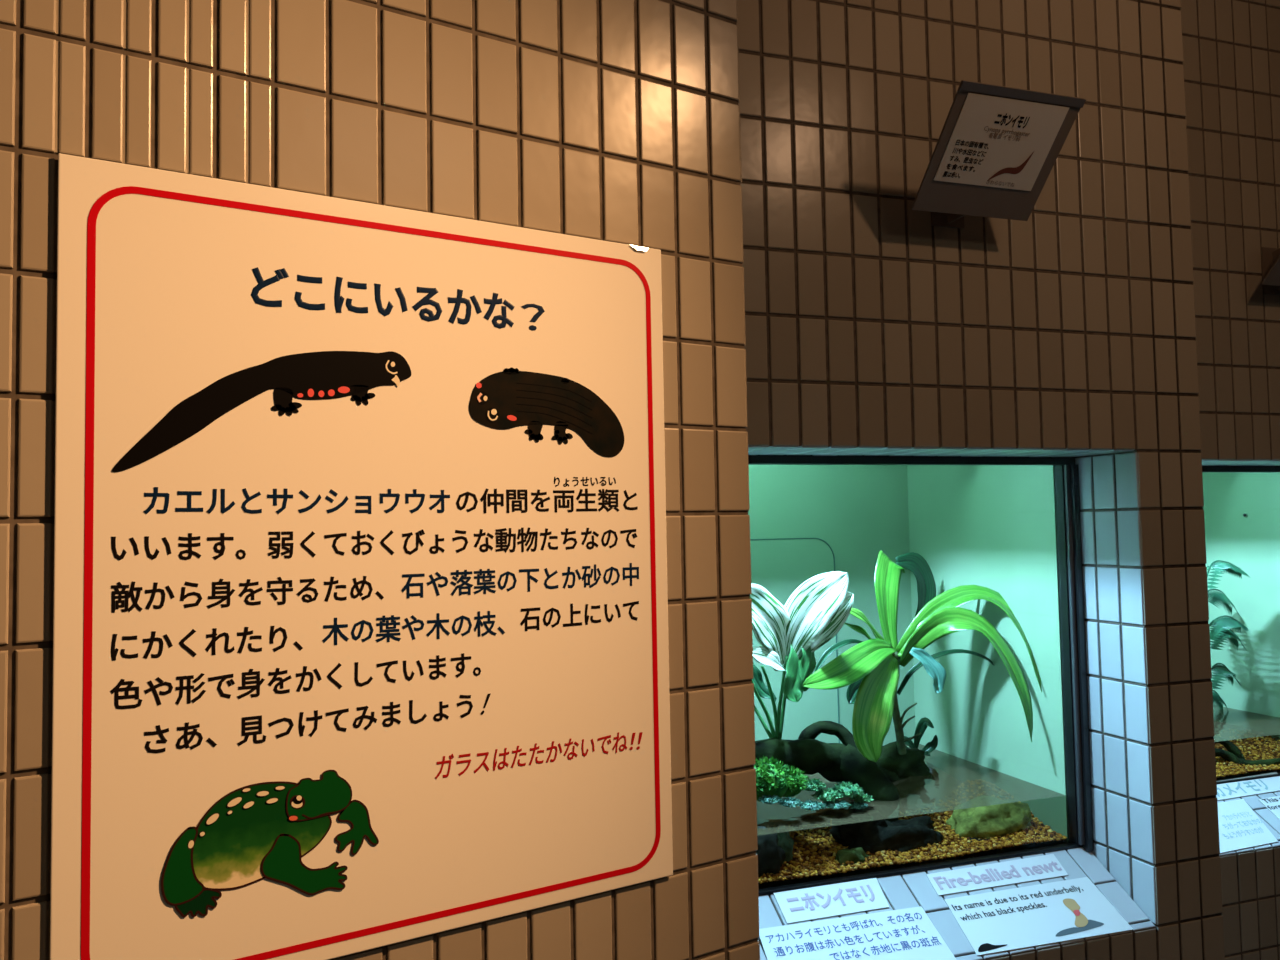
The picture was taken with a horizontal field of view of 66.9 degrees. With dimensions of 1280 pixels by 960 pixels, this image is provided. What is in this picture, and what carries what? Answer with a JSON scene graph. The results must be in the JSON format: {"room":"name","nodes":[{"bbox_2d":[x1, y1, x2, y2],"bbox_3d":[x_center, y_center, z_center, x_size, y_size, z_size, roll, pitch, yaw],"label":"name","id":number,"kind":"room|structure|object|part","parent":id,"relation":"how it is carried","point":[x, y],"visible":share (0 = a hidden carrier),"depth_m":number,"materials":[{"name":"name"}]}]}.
{"room":"animal exhibit","nodes":[
{"label":"animal exhibit","id":0,"kind":"room"},
{"bbox_2d":[0,0,759,959],"bbox_3d":[-0.741,0.110,0.780,2.000,2.746,0.285,1,-3,-32],"label":"wall","id":1,"kind":"structure","parent":0,"point":[618,121],"depth_m":0.99,"materials":[{"name":"tile"}]},
{"bbox_2d":[50,153,672,959],"bbox_3d":[-0.221,0.084,0.933,0.588,0.700,0.009,1,-3,-32],"label":"information sign","id":2,"kind":"object","parent":1,"relation":"attached to","point":[360,640],"visible":1,"depth_m":0.90,"materials":[{"name":"white plastic"}]},
{"bbox_3d":[-0.384,0.324,0.814,0.032,0.062,0.001,1,-3,-32],"label":"hind leg","id":3,"kind":"part","parent":2,"relation":"part of","materials":[{"name":"green paint"}]},
{"bbox_2d":[188,840,193,847],"bbox_3d":[-0.379,0.308,0.817,0.004,0.006,0.001,1,-3,-32],"label":"spot","id":4,"kind":"object","parent":2,"relation":"attached to","point":[191,843],"depth_m":0.82,"materials":[{"name":"beige paint"}]},
{"bbox_2d":[207,814,218,823],"bbox_3d":[-0.365,0.290,0.827,0.010,0.008,0.001,1,-3,-32],"label":"spot","id":5,"kind":"object","parent":2,"relation":"attached to","point":[213,818],"depth_m":0.83,"materials":[{"name":"beige paint"}]},
{"bbox_2d":[228,797,241,806],"bbox_3d":[-0.350,0.278,0.837,0.011,0.007,0.001,1,-3,-32],"label":"spot","id":6,"kind":"object","parent":2,"relation":"attached to","point":[235,801],"depth_m":0.84,"materials":[{"name":"beige paint"}]},
{"bbox_2d":[244,801,253,807],"bbox_3d":[-0.341,0.283,0.843,0.009,0.005,0.001,1,-3,-32],"label":"spot","id":7,"kind":"object","parent":2,"relation":"attached to","point":[249,804],"depth_m":0.84,"materials":[{"name":"beige paint"}]},
{"bbox_2d":[257,791,268,795],"bbox_3d":[-0.331,0.275,0.849,0.010,0.004,0.001,1,-3,-32],"label":"spot","id":8,"kind":"object","parent":2,"relation":"attached to","point":[262,793],"depth_m":0.85,"materials":[{"name":"beige paint"}]},
{"bbox_2d":[267,798,277,802],"bbox_3d":[-0.324,0.282,0.853,0.009,0.004,0.001,1,-3,-32],"label":"spot","id":9,"kind":"object","parent":2,"relation":"attached to","point":[272,800],"depth_m":0.85,"materials":[{"name":"beige paint"}]},
{"bbox_3d":[-0.321,-0.073,0.877,0.019,0.023,0.001,1,-3,-32],"label":"leg","id":10,"kind":"part","parent":2,"relation":"part of","materials":[{"name":"black paint"}]},
{"bbox_3d":[-0.299,0.343,0.865,0.073,0.058,0.001,1,-3,-32],"label":"leg","id":11,"kind":"part","parent":2,"relation":"part of","materials":[{"name":"green paint"}]},
{"bbox_2d":[308,389,313,396],"bbox_3d":[-0.302,-0.080,0.888,0.006,0.008,0.001,1,-3,-32],"label":"spot","id":12,"kind":"object","parent":2,"relation":"attached to","point":[310,392],"depth_m":0.89,"materials":[{"name":"red paint"}]},
{"bbox_2d":[328,389,334,395],"bbox_3d":[-0.286,-0.081,0.898,0.006,0.006,0.001,1,-3,-32],"label":"spot","id":13,"kind":"object","parent":2,"relation":"attached to","point":[331,392],"depth_m":0.90,"materials":[{"name":"red paint"}]},
{"bbox_2d":[338,386,349,392],"bbox_3d":[-0.277,-0.084,0.904,0.011,0.006,0.001,1,-3,-32],"label":"spot","id":14,"kind":"object","parent":2,"relation":"attached to","point":[343,389],"depth_m":0.90,"materials":[{"name":"red paint"}]},
{"bbox_3d":[-0.260,0.319,0.891,0.038,0.048,0.001,1,-3,-32],"label":"leg","id":15,"kind":"part","parent":2,"relation":"part of","materials":[{"name":"green paint"}]},
{"bbox_3d":[-0.264,-0.082,0.913,0.020,0.016,0.001,1,-3,-32],"label":"leg","id":16,"kind":"part","parent":2,"relation":"part of","materials":[{"name":"black paint"}]},
{"bbox_3d":[-0.132,-0.112,0.996,0.018,0.007,0.001,1,-3,-32],"label":"leg","id":17,"kind":"part","parent":2,"relation":"part of","materials":[{"name":"black paint"}]},
{"bbox_3d":[-0.109,-0.051,1.007,0.017,0.020,0.001,1,-3,-32],"label":"leg","id":18,"kind":"part","parent":2,"relation":"part of","materials":[{"name":"black paint"}]},
{"bbox_3d":[-0.083,-0.052,1.023,0.017,0.021,0.001,1,-3,-32],"label":"leg","id":19,"kind":"part","parent":2,"relation":"part of","materials":[{"name":"black paint"}]},
{"bbox_2d":[736,0,1224,959],"bbox_3d":[0.490,0.130,1.657,0.988,2.746,0.240,0,-3,-18],"label":"wall","id":20,"kind":"structure","parent":0,"point":[873,328],"depth_m":1.62,"materials":[{"name":"tile"}]},
{"bbox_2d":[773,878,888,923],"bbox_3d":[0.314,0.682,1.573,0.192,0.031,0.051,0,-3,-18],"label":"strip","id":21,"kind":"object","parent":20,"relation":"attached to","point":[804,904],"visible":1,"depth_m":1.57,"materials":[{"name":"white paper"}]},
{"bbox_2d":[759,906,956,959],"bbox_3d":[0.332,0.723,1.499,0.306,0.058,0.098,0,-3,-19],"label":"card","id":22,"kind":"object","parent":20,"relation":"attached to","point":[907,933],"visible":1,"depth_m":1.51,"materials":[{"name":"white paper"}]},
{"bbox_2d":[748,455,1093,895],"bbox_3d":[0.358,0.262,1.897,0.789,0.954,0.523,0,-3,-18],"label":"terrarium","id":23,"kind":"object","parent":20,"relation":"attached to","point":[1010,527],"visible":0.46,"depth_m":2.02,"materials":[{"name":"paint"}]},
{"bbox_3d":[0.433,0.319,1.673,0.742,0.691,0.005,0,-3,-18],"label":"glass pane","id":24,"kind":"part","parent":23,"relation":"part of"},
{"bbox_3d":[0.354,0.733,1.891,0.777,0.012,0.485,0,-3,-18],"label":"tank","id":25,"kind":"part","parent":23,"relation":"part of","materials":[{"name":"paint"}]},
{"bbox_2d":[756,744,1066,835],"bbox_3d":[0.356,0.658,1.886,0.749,0.128,0.475,0,-3,-18],"label":"pond water","id":26,"kind":"object","parent":23,"relation":"in","point":[953,782],"visible":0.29,"depth_m":1.78,"materials":[{"name":"clear liquid"}]},
{"bbox_2d":[754,755,808,801],"bbox_3d":[0.229,0.524,1.699,0.162,0.085,0.103,1,-3,-32],"label":"clump","id":27,"kind":"object","parent":26,"relation":"on","point":[776,779],"visible":0.69,"depth_m":1.68,"materials":[{"name":"green plant"}]},
{"bbox_2d":[758,795,867,810],"bbox_3d":[0.303,0.557,1.674,0.213,0.044,0.056,0,-3,-20],"label":"weed","id":28,"kind":"object","parent":26,"relation":"on","point":[790,802],"visible":0.99,"depth_m":1.66,"materials":[{"name":"teal plant"}]},
{"bbox_2d":[803,778,873,802],"bbox_3d":[0.348,0.551,1.713,0.142,0.049,0.070,0,-3,-15],"label":"plant","id":29,"kind":"object","parent":26,"relation":"on","point":[843,789],"visible":0.96,"depth_m":1.70,"materials":[{"name":"green plant"}]},
{"bbox_2d":[835,847,870,877],"bbox_3d":[0.369,0.668,1.678,0.076,0.063,0.048,1,-3,-32],"label":"rock","id":30,"kind":"object","parent":26,"relation":"in","point":[856,855],"visible":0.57,"depth_m":1.66,"materials":[{"name":"green stone"}]},
{"bbox_2d":[954,837,1000,858],"bbox_3d":[0.613,0.674,1.778,0.105,0.043,0.058,1,-3,-32],"label":"rock","id":31,"kind":"object","parent":26,"relation":"in","point":[989,852],"visible":0.34,"depth_m":1.76,"materials":[{"name":"brown stone"}]},
{"bbox_2d":[946,802,1031,853],"bbox_3d":[0.657,0.653,1.821,0.173,0.113,0.103,1,-3,-32],"label":"rock","id":32,"kind":"object","parent":26,"relation":"in","point":[983,822],"visible":0.56,"depth_m":1.79,"materials":[{"name":"green stone"}]},
{"bbox_2d":[758,802,1066,883],"bbox_3d":[0.356,0.638,1.885,0.756,0.078,0.474,0,-3,-18],"label":"gravel","id":33,"kind":"object","parent":23,"relation":"on","point":[815,850],"visible":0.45,"depth_m":1.71,"materials":[{"name":"brown gravel"}]},
{"bbox_2d":[756,826,785,877],"bbox_3d":[0.205,0.627,1.621,0.082,0.092,0.053,1,-3,-32],"label":"rock","id":34,"kind":"object","parent":33,"relation":"on","point":[771,856],"visible":0.56,"depth_m":1.60,"materials":[{"name":"black stone"}]},
{"bbox_2d":[776,832,793,864],"bbox_3d":[0.245,0.623,1.650,0.036,0.068,0.034,0,-3,-13],"label":"rock","id":35,"kind":"object","parent":33,"relation":"on","point":[785,841],"visible":0.63,"depth_m":1.64,"materials":[{"name":"stone"}]},
{"bbox_2d":[755,721,903,821],"bbox_3d":[0.375,0.557,1.811,0.417,0.194,0.158,0,-3,-22],"label":"driftwood","id":36,"kind":"object","parent":33,"relation":"on","point":[836,762],"visible":0.73,"depth_m":1.81,"materials":[{"name":"brown wood"}]},
{"bbox_2d":[750,571,853,739],"bbox_3d":[0.283,0.332,1.764,0.216,0.323,0.137,-2,-3,12],"label":"plant","id":37,"kind":"object","parent":36,"relation":"on","point":[788,635],"visible":0.9,"depth_m":1.79,"materials":[{"name":"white plant"}]},
{"bbox_3d":[0.231,0.455,1.821,0.051,0.084,0.008,-2,-3,17],"label":"stem","id":38,"kind":"part","parent":37,"relation":"part of","materials":[{"name":"green plant"}]},
{"bbox_3d":[0.228,0.423,1.803,0.066,0.137,0.012,1,-3,-32],"label":"stem","id":39,"kind":"part","parent":37,"relation":"part of","materials":[{"name":"green plant"}]},
{"bbox_3d":[0.243,0.416,1.797,0.010,0.150,0.059,-3,-3,35],"label":"stem","id":40,"kind":"part","parent":37,"relation":"part of","materials":[{"name":"green plant"}]},
{"bbox_3d":[0.262,0.408,1.805,0.009,0.166,0.038,1,-3,-32],"label":"stem","id":41,"kind":"part","parent":37,"relation":"part of","materials":[{"name":"green plant"}]},
{"bbox_3d":[0.274,0.410,1.821,0.039,0.163,0.010,-1,-3,-3],"label":"stem","id":42,"kind":"part","parent":37,"relation":"part of","materials":[{"name":"green plant"}]},
{"bbox_2d":[829,819,887,846],"bbox_3d":[0.402,0.631,1.749,0.108,0.086,0.078,1,-3,-32],"label":"rock","id":43,"kind":"object","parent":33,"relation":"on","point":[845,834],"visible":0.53,"depth_m":1.72,"materials":[{"name":"black stone"}]},
{"bbox_2d":[847,816,943,867],"bbox_3d":[0.458,0.655,1.744,0.206,0.084,0.073,0,-3,-22],"label":"rock","id":44,"kind":"object","parent":33,"relation":"on","point":[907,835],"visible":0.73,"depth_m":1.72,"materials":[{"name":"black stone"}]},
{"bbox_2d":[875,741,929,778],"bbox_3d":[0.495,0.594,1.973,0.204,0.118,0.127,-1,-3,-6],"label":"rock","id":45,"kind":"object","parent":33,"relation":"on","point":[912,763],"visible":0.3,"depth_m":1.94,"materials":[{"name":"grey stone"}]},
{"bbox_2d":[904,717,937,756],"bbox_3d":[0.586,0.546,2.032,0.052,0.085,0.123,-3,-4,40],"label":"fern","id":46,"kind":"object","parent":45,"relation":"on","point":[923,723],"visible":0.54,"depth_m":2.06,"materials":[{"name":"green plant"}]},
{"bbox_2d":[802,550,1041,761],"bbox_3d":[0.508,0.355,1.921,0.503,0.425,0.294,-1,-3,-11],"label":"dracaena plant","id":47,"kind":"object","parent":45,"relation":"on","point":[870,668],"visible":0.98,"depth_m":1.92,"materials":[{"name":"green plant"}]},
{"bbox_2d":[926,854,1067,895],"bbox_3d":[0.619,0.682,1.675,0.271,0.024,0.040,0,-3,-18],"label":"strip","id":48,"kind":"object","parent":20,"relation":"attached to","point":[1045,866],"visible":1,"depth_m":1.67,"materials":[{"name":"white paper"}]},
{"bbox_2d":[911,80,1085,228],"bbox_3d":[0.525,-0.485,1.474,0.214,0.144,0.192,0,-3,-18],"label":"label holder","id":49,"kind":"object","parent":20,"relation":"attached to","point":[948,203],"visible":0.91,"depth_m":1.47,"materials":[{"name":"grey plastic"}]},
{"bbox_3d":[0.495,-0.458,1.562,0.060,0.100,0.004,0,-3,-18],"label":"wall plate","id":50,"kind":"part","parent":49,"relation":"part of","materials":[{"name":"brown plastic"}]},
{"bbox_2d":[934,93,1068,190],"bbox_3d":[0.535,-0.498,1.435,0.176,0.096,0.088,0,-3,-18],"label":"sheet","id":51,"kind":"object","parent":49,"relation":"in","point":[999,142],"visible":1,"depth_m":1.43,"materials":[{"name":"beige paper"}]},
{"bbox_2d":[987,152,1033,180],"bbox_3d":[0.561,-0.474,1.468,0.069,0.039,0.017,-2,-3,10],"label":"picture","id":52,"kind":"object","parent":51,"relation":"attached to","point":[1002,166],"depth_m":1.46,"materials":[{"name":"brown"}]},
{"bbox_2d":[944,877,1132,955],"bbox_3d":[0.659,0.722,1.609,0.305,0.057,0.094,0,-3,-17],"label":"card","id":53,"kind":"object","parent":20,"relation":"attached to","point":[1072,909],"visible":1,"depth_m":1.60,"materials":[{"name":"white paper"}]},
{"bbox_2d":[978,943,1007,951],"bbox_3d":[0.558,0.739,1.536,0.058,0.006,0.011,0,-3,-21],"label":"picture","id":54,"kind":"object","parent":53,"relation":"attached to","point":[982,947],"depth_m":1.53,"materials":[{"name":"black paper"}]},
{"bbox_2d":[1056,898,1103,936],"bbox_3d":[0.713,0.726,1.606,0.102,0.032,0.056,1,-3,-32],"label":"picture","id":55,"kind":"object","parent":53,"relation":"attached to","point":[1075,917],"depth_m":1.61,"materials":[{"name":"beige paper"}]},
{"bbox_2d":[1180,0,1279,959],"bbox_3d":[1.367,0.136,2.135,0.986,2.746,0.155,0,-3,-18],"label":"wall","id":56,"kind":"structure","parent":0,"point":[1231,48],"depth_m":2.05,"materials":[{"name":"tile"}]},
{"bbox_2d":[1202,466,1279,783],"bbox_3d":[1.222,0.271,2.416,0.789,0.954,0.523,0,-3,-18],"label":"terrarium","id":57,"kind":"object","parent":56,"relation":"attached to","point":[1251,543],"visible":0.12,"depth_m":2.51,"materials":[{"name":"paint"}]},
{"bbox_2d":[1213,705,1279,741],"bbox_3d":[1.221,0.667,2.405,0.749,0.128,0.475,0,-3,-18],"label":"pond water","id":58,"kind":"object","parent":57,"relation":"in","point":[1230,724],"visible":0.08,"depth_m":2.35,"materials":[{"name":"clear liquid"}]},
{"bbox_2d":[1215,736,1279,777],"bbox_3d":[1.222,0.656,2.403,0.756,0.059,0.474,0,-3,-18],"label":"gravel","id":59,"kind":"object","parent":57,"relation":"on","point":[1264,747],"visible":0.22,"depth_m":2.31,"materials":[{"name":"gravel"}]},
{"bbox_2d":[1207,560,1247,709],"bbox_3d":[1.449,0.432,2.434,0.322,0.463,0.151,1,-3,-32],"label":"palm","id":60,"kind":"object","parent":59,"relation":"on","point":[1219,632],"visible":0.62,"depth_m":2.41,"materials":[{"name":"plant"}]},
{"bbox_2d":[1215,740,1279,765],"bbox_3d":[1.410,0.642,2.278,0.226,0.080,0.046,-1,-3,-3],"label":"driftwood","id":61,"kind":"object","parent":59,"relation":"on","point":[1233,753],"visible":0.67,"depth_m":2.27,"materials":[{"name":"brown wood"}]},
{"bbox_3d":[1.219,0.742,2.409,0.777,0.012,0.485,0,-3,-18],"label":"tank","id":62,"kind":"part","parent":57,"relation":"part of","materials":[{"name":"paint"}]},
{"bbox_2d":[1218,799,1277,852],"bbox_3d":[1.233,0.728,2.038,0.226,0.063,0.103,0,-3,-20],"label":"card","id":63,"kind":"object","parent":56,"relation":"attached to","point":[1240,827],"visible":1,"depth_m":2.04,"materials":[{"name":"white paper"}]},
{"bbox_2d":[1216,772,1279,800],"bbox_3d":[1.336,0.684,2.157,0.284,0.029,0.044,0,-3,-19],"label":"strip","id":64,"kind":"object","parent":56,"relation":"attached to","point":[1230,790],"visible":0.65,"depth_m":2.16,"materials":[{"name":"white paper"}]},
{"bbox_2d":[1258,796,1279,819],"bbox_3d":[1.461,0.721,2.125,0.199,0.047,0.074,0,-3,-20],"label":"card","id":65,"kind":"object","parent":56,"relation":"attached to","point":[1272,804],"visible":1,"depth_m":2.12,"materials":[{"name":"white paper"}]},
{"bbox_2d":[1260,247,1279,294],"bbox_3d":[1.389,-0.476,1.993,0.214,0.144,0.192,0,-3,-18],"label":"label holder","id":66,"kind":"object","parent":56,"relation":"attached to","point":[1270,257],"visible":1,"depth_m":2.07,"materials":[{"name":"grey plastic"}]},
{"bbox_3d":[1.398,-0.477,1.967,0.213,0.144,0.132,0,-3,-18],"label":"plate","id":67,"kind":"part","parent":66,"relation":"part of","materials":[{"name":"brown plastic"}]}
]}

